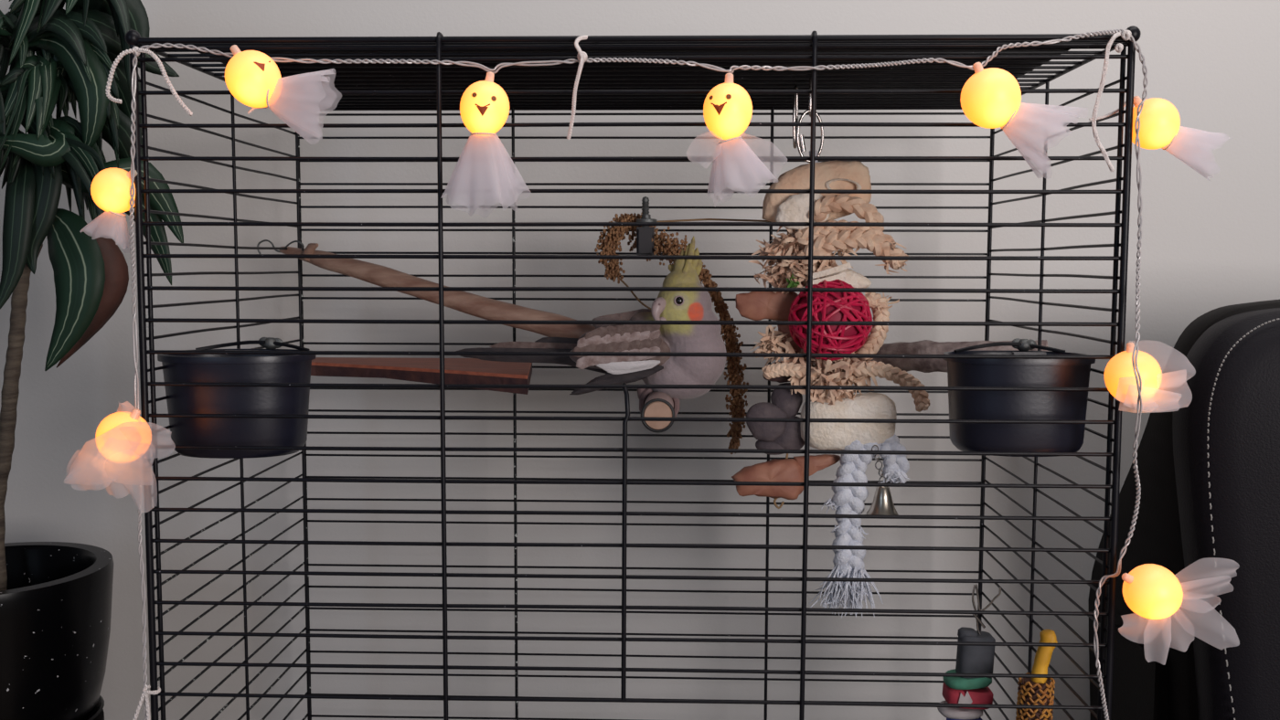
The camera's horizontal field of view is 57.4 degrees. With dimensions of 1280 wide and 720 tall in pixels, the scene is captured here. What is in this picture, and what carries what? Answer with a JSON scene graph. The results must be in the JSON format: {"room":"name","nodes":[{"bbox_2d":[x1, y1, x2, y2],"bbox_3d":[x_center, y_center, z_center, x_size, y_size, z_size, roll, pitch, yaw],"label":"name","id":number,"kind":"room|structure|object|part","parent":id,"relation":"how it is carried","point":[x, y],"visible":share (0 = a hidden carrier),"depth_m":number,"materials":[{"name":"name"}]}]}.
{"room":"living room","nodes":[
{"label":"living room","id":0,"kind":"room"},
{"bbox_2d":[0,0,1279,719],"bbox_3d":[0.053,-0.230,1.596,6.000,2.600,0.100,0,5,2],"label":"wall","id":1,"kind":"structure","parent":0,"point":[1207,246],"depth_m":1.57,"materials":[{"name":"grey paint"}]},
{"bbox_3d":[-0.010,1.242,-0.099,6.000,0.060,3.720,0,5,2],"label":"floor","id":2,"kind":"structure","parent":0,"visible":0},
{"bbox_2d":[93,709,104,719],"bbox_3d":[-0.741,0.756,1.342,0.262,0.674,0.261,0,5,2],"label":"side table","id":3,"kind":"object","parent":2,"relation":"on","point":[101,717],"visible":0.12,"depth_m":1.37,"materials":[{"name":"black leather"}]},
{"bbox_2d":[0,0,183,719],"bbox_3d":[-0.682,-0.019,1.296,0.356,0.879,0.252,0,5,2],"label":"dracaena","id":4,"kind":"object","parent":3,"relation":"on","point":[56,598],"visible":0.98,"depth_m":1.25,"materials":[{"name":"green plant"}]},
{"bbox_2d":[0,542,113,719],"bbox_3d":[-0.734,0.321,1.325,0.256,0.172,0.256,0,5,2],"label":"pot","id":5,"kind":"object","parent":4,"relation":"attached to","point":[56,598],"depth_m":1.28,"materials":[{"name":"black ceramic"}]},
{"bbox_2d":[124,25,1141,719],"bbox_3d":[-0.007,0.401,1.247,0.850,1.398,0.438,0,5,2],"label":"cage","id":6,"kind":"object","parent":2,"relation":"on","point":[814,42],"visible":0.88,"depth_m":1.02,"materials":[{"name":"black metal"}]},
{"bbox_3d":[-0.430,-0.273,0.993,0.013,0.014,0.013,0,5,2],"label":"corner knob","id":7,"kind":"part","parent":6,"relation":"part of","materials":[{"name":"black metal"}]},
{"bbox_3d":[-0.432,0.157,1.028,0.006,0.862,0.006,0,5,2],"label":"corner post","id":8,"kind":"part","parent":6,"relation":"part of","materials":[{"name":"black metal"}]},
{"bbox_2d":[132,684,160,719],"bbox_3d":[-0.434,0.305,1.034,0.019,0.037,0.025,4,6,36],"label":"tie","id":9,"kind":"object","parent":6,"relation":"attached to","point":[145,694],"visible":1,"depth_m":1.03,"materials":[{"name":"white fabric"}]},
{"bbox_2d":[105,46,192,116],"bbox_3d":[-0.411,-0.234,0.982,0.074,0.058,0.011,0,5,2],"label":"tie","id":10,"kind":"object","parent":6,"relation":"attached to","point":[135,50],"visible":1,"depth_m":0.98,"materials":[{"name":"white fabric"}]},
{"bbox_2d":[157,337,316,458],"bbox_3d":[-0.374,0.033,1.089,0.141,0.105,0.106,0,5,2],"label":"cup","id":11,"kind":"object","parent":6,"relation":"hanging from","point":[207,368],"visible":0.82,"depth_m":1.05,"materials":[{"name":"black plastic"}]},
{"bbox_3d":[-0.418,0.124,1.454,0.005,0.860,0.005,0,5,2],"label":"corner post","id":12,"kind":"part","parent":6,"relation":"part of","materials":[{"name":"metal"}]},
{"bbox_2d":[310,357,532,394],"bbox_3d":[-0.274,0.016,1.323,0.323,0.020,0.220,0,5,2],"label":"wooden perch","id":13,"kind":"object","parent":6,"relation":"attached to","point":[474,371],"visible":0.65,"depth_m":1.31,"materials":[{"name":"red wood"}]},
{"bbox_2d":[256,239,595,338],"bbox_3d":[-0.252,-0.078,1.329,0.444,0.120,0.027,2,5,19],"label":"branch perch","id":14,"kind":"object","parent":6,"relation":"attached to","point":[473,304],"visible":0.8,"depth_m":1.31,"materials":[{"name":"brown wood"}]},
{"bbox_2d":[566,35,587,139],"bbox_3d":[-0.043,-0.229,0.984,0.013,0.091,0.049,3,5,31],"label":"tie","id":15,"kind":"object","parent":6,"relation":"hanging from","point":[582,57],"visible":0.96,"depth_m":0.97,"materials":[{"name":"white"}]},
{"bbox_3d":[-0.013,0.158,1.019,0.008,0.278,0.017,0,5,2],"label":"door rod","id":16,"kind":"part","parent":6,"relation":"part of","materials":[{"name":"black metal"}]},
{"bbox_2d":[198,49,1069,105],"bbox_3d":[-0.004,-0.293,1.220,0.777,0.006,0.361,0,5,2],"label":"cage top","id":17,"kind":"object","parent":6,"relation":"on","point":[836,49],"visible":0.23,"depth_m":1.15,"materials":[{"name":"black metal"}]},
{"bbox_2d":[64,29,1239,719],"bbox_3d":[0.006,0.030,0.983,0.984,0.605,0.109,0,5,2],"label":"light","id":18,"kind":"object","parent":6,"relation":"attached to","point":[122,436],"depth_m":0.96,"materials":[{"name":"yellow plastic"}]},
{"bbox_3d":[-0.454,-0.129,1.004,0.047,0.073,0.039,-3,6,-33],"label":"ghost light","id":19,"kind":"part","parent":18,"relation":"part of","materials":[{"name":"yellow plastic"}]},
{"bbox_2d":[126,170,137,179],"bbox_3d":[-0.436,-0.157,1.001,0.014,0.013,0.011,0,5,2],"label":"socket","id":20,"kind":"object","parent":18,"relation":"attached to","point":[128,174],"depth_m":1.00,"materials":[{"name":"beige"}]},
{"bbox_2d":[129,408,140,419],"bbox_3d":[-0.426,0.048,0.984,0.013,0.014,0.011,0,5,2],"label":"socket","id":21,"kind":"object","parent":18,"relation":"attached to","point":[135,414],"depth_m":0.98,"materials":[{"name":"beige"}]},
{"bbox_2d":[229,44,241,55],"bbox_3d":[-0.327,-0.249,0.951,0.013,0.014,0.011,0,5,2],"label":"socket","id":22,"kind":"object","parent":18,"relation":"attached to","point":[236,51],"depth_m":0.95,"materials":[{"name":"beige"}]},
{"bbox_2d":[254,61,270,71],"bbox_3d":[-0.303,-0.237,0.941,0.006,0.010,0.016,4,6,40],"label":"print","id":23,"kind":"object","parent":18,"relation":"on","point":[259,66],"depth_m":0.94,"materials":[{"name":"brown paint"}]},
{"bbox_3d":[-0.292,-0.216,0.956,0.091,0.080,0.044,0,5,2],"label":"ghost light","id":24,"kind":"part","parent":18,"relation":"part of","materials":[{"name":"white fabric"}]},
{"bbox_2d":[476,106,488,116],"bbox_3d":[-0.126,-0.199,0.933,0.010,0.008,0.003,0,5,2],"label":"print","id":25,"kind":"object","parent":18,"relation":"on","point":[481,111],"depth_m":0.93,"materials":[{"name":"brown paint"}]},
{"bbox_3d":[-0.125,-0.175,0.953,0.073,0.117,0.040,0,5,2],"label":"ghost light","id":26,"kind":"part","parent":18,"relation":"part of","materials":[{"name":"white fabric"}]},
{"bbox_2d":[485,71,494,82],"bbox_3d":[-0.123,-0.227,0.947,0.011,0.013,0.011,0,5,2],"label":"socket","id":27,"kind":"object","parent":18,"relation":"attached to","point":[489,78],"depth_m":0.94,"materials":[{"name":"beige"}]},
{"bbox_3d":[-0.008,0.030,0.971,0.861,0.606,0.055,0,5,2],"label":"light cord","id":28,"kind":"part","parent":18,"relation":"part of","materials":[{"name":"white plastic"}]},
{"bbox_2d":[713,104,725,115],"bbox_3d":[0.063,-0.199,0.928,0.010,0.009,0.002,3,5,29],"label":"print","id":29,"kind":"object","parent":18,"relation":"on","point":[718,109],"depth_m":0.93,"materials":[{"name":"brown paint"}]},
{"bbox_2d":[724,73,733,83],"bbox_3d":[0.071,-0.224,0.940,0.011,0.013,0.011,0,5,2],"label":"socket","id":30,"kind":"object","parent":18,"relation":"attached to","point":[729,77],"depth_m":0.94,"materials":[{"name":"beige"}]},
{"bbox_3d":[0.078,-0.178,0.946,0.081,0.106,0.040,0,5,2],"label":"ghost light","id":31,"kind":"part","parent":18,"relation":"part of","materials":[{"name":"white fabric"}]},
{"bbox_2d":[972,62,983,73],"bbox_3d":[0.272,-0.231,0.933,0.012,0.014,0.011,0,5,2],"label":"socket","id":32,"kind":"object","parent":18,"relation":"attached to","point":[977,67],"depth_m":0.93,"materials":[{"name":"beige"}]},
{"bbox_3d":[0.308,-0.192,0.938,0.100,0.093,0.046,0,5,2],"label":"ghost light","id":33,"kind":"part","parent":18,"relation":"part of","materials":[{"name":"white fabric"}]},
{"bbox_2d":[1121,573,1133,584],"bbox_3d":[0.405,0.182,0.967,0.014,0.013,0.011,0,5,2],"label":"socket","id":34,"kind":"object","parent":18,"relation":"attached to","point":[1128,579],"depth_m":0.96,"materials":[{"name":"beige"}]},
{"bbox_2d":[1126,342,1134,352],"bbox_3d":[0.410,-0.008,0.975,0.011,0.013,0.011,0,5,2],"label":"socket","id":35,"kind":"object","parent":18,"relation":"attached to","point":[1130,346],"depth_m":0.97,"materials":[{"name":"beige"}]},
{"bbox_2d":[1133,96,1141,106],"bbox_3d":[0.419,-0.214,0.980,0.013,0.014,0.011,0,5,2],"label":"socket","id":36,"kind":"object","parent":18,"relation":"attached to","point":[1136,100],"depth_m":0.98,"materials":[{"name":"beige"}]},
{"bbox_3d":[0.428,0.014,0.975,0.079,0.058,0.052,0,5,2],"label":"ghost light","id":37,"kind":"part","parent":18,"relation":"part of","materials":[{"name":"yellow plastic"}]},
{"bbox_3d":[0.440,-0.186,0.984,0.119,0.071,0.043,0,5,2],"label":"ghost light","id":38,"kind":"part","parent":18,"relation":"part of","materials":[{"name":"yellow plastic"}]},
{"bbox_3d":[0.444,0.206,0.971,0.098,0.087,0.045,0,5,2],"label":"ghost light","id":39,"kind":"part","parent":18,"relation":"part of","materials":[{"name":"white fabric"}]},
{"bbox_2d":[640,391,674,433],"bbox_3d":[0.022,0.041,1.274,0.033,0.033,0.306,0,5,2],"label":"wooden dowel","id":40,"kind":"object","parent":6,"relation":"attached to","point":[657,404],"visible":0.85,"depth_m":1.12,"materials":[{"name":"brown wood"}]},
{"bbox_2d":[455,235,726,417],"bbox_3d":[-0.058,-0.032,1.208,0.294,0.193,0.078,1,5,4],"label":"cockatiel","id":41,"kind":"object","parent":40,"relation":"on","point":[668,305],"visible":0.86,"depth_m":1.18,"materials":[{"name":"grey"}]},
{"bbox_2d":[636,196,769,255],"bbox_3d":[0.072,-0.152,1.346,0.148,0.064,0.143,0,5,2],"label":"clip","id":42,"kind":"object","parent":6,"relation":"attached to","point":[645,245],"visible":0.85,"depth_m":1.28,"materials":[{"name":"grey"}]},
{"bbox_2d":[594,213,650,309],"bbox_3d":[-0.019,-0.110,1.308,0.066,0.111,0.030,-1,5,-11],"label":"millet spray","id":43,"kind":"object","parent":42,"relation":"hanging from","point":[610,244],"visible":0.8,"depth_m":1.30,"materials":[{"name":"brown"}]},
{"bbox_3d":[-0.007,-0.076,1.309,0.044,0.042,0.002,0,5,2],"label":"bare stem","id":44,"kind":"part","parent":43,"relation":"part of","materials":[{"name":"brown plant"}]},
{"bbox_2d":[623,225,748,454],"bbox_3d":[0.048,-0.024,1.294,0.145,0.257,0.052,2,5,20],"label":"millet spray","id":45,"kind":"object","parent":42,"relation":"hanging from","point":[670,247],"visible":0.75,"depth_m":1.28,"materials":[{"name":"brown plant"}]},
{"bbox_2d":[731,78,930,618],"bbox_3d":[0.193,-0.010,1.176,0.200,0.557,0.084,1,5,5],"label":"toy","id":46,"kind":"object","parent":6,"relation":"hanging from","point":[830,175],"visible":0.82,"depth_m":1.18,"materials":[{"name":"beige fabric"}]},
{"bbox_3d":[0.240,0.106,1.177,0.013,0.041,0.009,4,6,37],"label":"bell chain","id":47,"kind":"part","parent":46,"relation":"part of","materials":[{"name":"silver metal"}]},
{"bbox_2d":[870,340,1048,373],"bbox_3d":[0.331,-0.002,1.263,0.206,0.045,0.042,2,5,25],"label":"branch","id":48,"kind":"object","parent":6,"relation":"attached to","point":[925,346],"visible":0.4,"depth_m":1.26,"materials":[{"name":"brown wood"}]},
{"bbox_2d":[937,585,1001,719],"bbox_3d":[0.341,0.315,1.208,0.061,0.168,0.040,0,5,2],"label":"toy","id":49,"kind":"object","parent":6,"relation":"in","point":[969,659],"visible":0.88,"depth_m":1.20,"materials":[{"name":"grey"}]},
{"bbox_3d":[0.419,0.128,1.427,0.005,0.860,0.005,0,5,2],"label":"corner post","id":50,"kind":"part","parent":6,"relation":"part of","materials":[{"name":"black metal"}]},
{"bbox_2d":[943,338,1095,457],"bbox_3d":[0.345,0.033,1.071,0.133,0.100,0.106,0,5,2],"label":"cup","id":51,"kind":"object","parent":6,"relation":"hanging from","point":[961,372],"visible":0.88,"depth_m":1.03,"materials":[{"name":"black plastic"}]},
{"bbox_2d":[1015,629,1057,719],"bbox_3d":[0.385,0.320,1.138,0.036,0.118,0.036,-4,6,-40],"label":"toy","id":52,"kind":"object","parent":6,"relation":"in","point":[1034,691],"visible":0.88,"depth_m":1.13,"materials":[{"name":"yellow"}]},
{"bbox_2d":[1091,30,1131,171],"bbox_3d":[0.387,-0.212,0.957,0.036,0.117,0.012,-2,5,-25],"label":"tie","id":53,"kind":"object","parent":6,"relation":"hanging from","point":[1125,35],"visible":1,"depth_m":0.95,"materials":[{"name":"white fabric"}]},
{"bbox_3d":[0.405,0.162,1.001,0.006,0.862,0.006,0,5,2],"label":"corner post","id":54,"kind":"part","parent":6,"relation":"part of","materials":[{"name":"black metal"}]},
{"bbox_3d":[0.406,-0.269,0.966,0.013,0.014,0.013,0,5,2],"label":"corner knob","id":55,"kind":"part","parent":6,"relation":"part of","materials":[{"name":"black metal"}]},
{"bbox_2d":[1088,299,1279,719],"bbox_3d":[0.821,0.528,1.105,0.558,1.172,0.890,0,5,2],"label":"leather armchair","id":56,"kind":"object","parent":2,"relation":"on","point":[1209,469],"visible":0.94,"depth_m":1.16,"materials":[{"name":"black leather"}]},
{"bbox_3d":[0.827,0.668,1.056,0.540,0.640,0.730,0,5,2],"label":"frame","id":57,"kind":"part","parent":56,"relation":"part of","materials":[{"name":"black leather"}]},
{"bbox_2d":[1172,308,1279,719],"bbox_3d":[0.798,0.304,1.173,0.505,0.711,0.100,0,5,2],"label":"cushion","id":58,"kind":"object","parent":56,"relation":"on","point":[1226,442],"depth_m":1.15,"materials":[{"name":"black leather"}]}
]}

